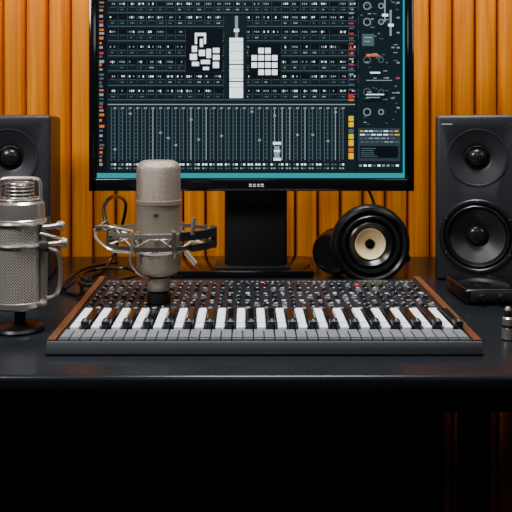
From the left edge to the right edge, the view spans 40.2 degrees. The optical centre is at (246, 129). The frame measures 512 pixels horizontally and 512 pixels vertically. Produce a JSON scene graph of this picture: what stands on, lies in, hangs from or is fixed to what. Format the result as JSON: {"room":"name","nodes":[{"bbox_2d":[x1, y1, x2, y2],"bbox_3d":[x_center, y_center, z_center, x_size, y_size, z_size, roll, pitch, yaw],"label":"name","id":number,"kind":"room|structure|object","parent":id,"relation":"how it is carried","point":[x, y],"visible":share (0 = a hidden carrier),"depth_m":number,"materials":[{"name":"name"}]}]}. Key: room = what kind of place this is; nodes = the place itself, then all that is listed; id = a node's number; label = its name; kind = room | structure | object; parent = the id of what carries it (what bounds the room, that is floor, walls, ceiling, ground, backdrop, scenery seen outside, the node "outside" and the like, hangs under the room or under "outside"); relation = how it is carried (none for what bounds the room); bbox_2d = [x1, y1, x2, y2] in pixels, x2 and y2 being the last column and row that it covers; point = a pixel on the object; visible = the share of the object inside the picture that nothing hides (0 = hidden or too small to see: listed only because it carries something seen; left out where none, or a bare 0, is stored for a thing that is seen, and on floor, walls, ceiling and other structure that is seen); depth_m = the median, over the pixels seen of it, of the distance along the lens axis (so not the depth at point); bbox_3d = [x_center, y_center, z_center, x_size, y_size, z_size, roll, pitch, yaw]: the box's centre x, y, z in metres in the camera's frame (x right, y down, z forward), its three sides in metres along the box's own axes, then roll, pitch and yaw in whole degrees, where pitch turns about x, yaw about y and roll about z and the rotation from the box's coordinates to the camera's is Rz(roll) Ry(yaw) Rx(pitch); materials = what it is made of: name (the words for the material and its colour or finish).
{"room":"studio","nodes":[
{"label":"studio","id":0,"kind":"room"},
{"bbox_2d":[0,0,511,511],"bbox_3d":[0.005,-0.241,1.481,3.610,2.500,0.022,0,0,0],"label":"wall","id":1,"kind":"structure","parent":0,"point":[463,48],"depth_m":1.47,"materials":[{"name":"orange wood"}]},
{"bbox_3d":[0.000,1.034,-0.200,3.700,0.050,3.500,0,0,0],"label":"floor","id":2,"kind":"structure","parent":0,"visible":0},
{"bbox_2d":[0,257,511,511],"bbox_3d":[0.000,0.634,1.087,2.200,0.750,0.700,0,0,0],"label":"desk","id":3,"kind":"object","parent":2,"relation":"on","point":[78,433],"visible":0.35,"depth_m":1.35,"materials":[{"name":"black wood"}]},
{"bbox_2d":[0,115,59,278],"bbox_3d":[-0.418,0.117,1.269,0.138,0.285,0.169,0,0,-9],"label":"speaker","id":4,"kind":"object","parent":3,"relation":"on","point":[29,144],"visible":0.42,"depth_m":1.20},
{"bbox_2d":[0,176,68,335],"bbox_3d":[-0.279,0.159,0.907,0.102,0.199,0.072,0,0,0],"label":"microphone","id":5,"kind":"object","parent":3,"relation":"on","point":[25,230],"visible":1,"depth_m":0.88,"materials":[{"name":"silver metal"}]},
{"bbox_2d":[60,195,137,296],"bbox_3d":[-0.232,0.185,1.140,0.153,0.150,0.440,0,0,0],"label":"microphone cable","id":6,"kind":"object","parent":3,"relation":"on","point":[89,282],"visible":0.73,"depth_m":1.20,"materials":[{"name":"black rubber"}]},
{"bbox_2d":[89,0,413,276],"bbox_3d":[0.008,0.006,1.281,0.553,0.504,0.188,0,0,0],"label":"computer monitor","id":7,"kind":"object","parent":3,"relation":"on","point":[255,102],"visible":0.96,"depth_m":1.19,"materials":[{"name":"black plastic"}]},
{"bbox_2d":[45,276,483,355],"bbox_3d":[0.020,0.244,0.949,0.502,0.030,0.296,0,0,0],"label":"keyboard","id":8,"kind":"object","parent":3,"relation":"on","point":[113,317],"visible":0.95,"depth_m":0.85,"materials":[{"name":"black"}]},
{"bbox_2d":[93,160,216,303],"bbox_3d":[-0.127,0.139,0.970,0.171,0.196,0.124,0,0,0],"label":"microphone","id":9,"kind":"object","parent":8,"relation":"on","point":[159,233],"visible":1,"depth_m":0.94,"materials":[{"name":"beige metal"}]},
{"bbox_2d":[312,204,410,279],"bbox_3d":[0.204,0.192,1.257,0.175,0.135,0.194,0,0,0],"label":"speaker","id":10,"kind":"object","parent":3,"relation":"on","point":[368,241],"visible":0.99,"depth_m":1.17,"materials":[{"name":"black plastic"}]},
{"bbox_2d":[368,191,375,203],"bbox_3d":[0.210,0.132,1.415,0.184,0.250,0.037,0,0,0],"label":"power cable","id":11,"kind":"object","parent":3,"relation":"on","point":[369,192],"visible":0.11,"depth_m":1.42,"materials":[{"name":"black rubber"}]},
{"bbox_2d":[435,115,511,278],"bbox_3d":[0.413,0.117,1.268,0.138,0.285,0.169,0,0,15],"label":"speaker","id":12,"kind":"object","parent":3,"relation":"on","point":[473,153],"visible":1,"depth_m":1.20},
{"bbox_2d":[446,276,511,303],"bbox_3d":[0.405,0.247,1.080,0.165,0.024,0.116,0,0,0],"label":"audio interface","id":13,"kind":"object","parent":3,"relation":"on","point":[470,289],"visible":1,"depth_m":1.05,"materials":[{"name":"black"}]},
{"bbox_2d":[502,306,511,340],"bbox_3d":[0.323,0.238,0.865,0.015,0.041,0.015,0,0,0],"label":"plug","id":14,"kind":"object","parent":3,"relation":"on","point":[507,318],"visible":1,"depth_m":0.86,"materials":[{"name":"silver metal"}]}
]}

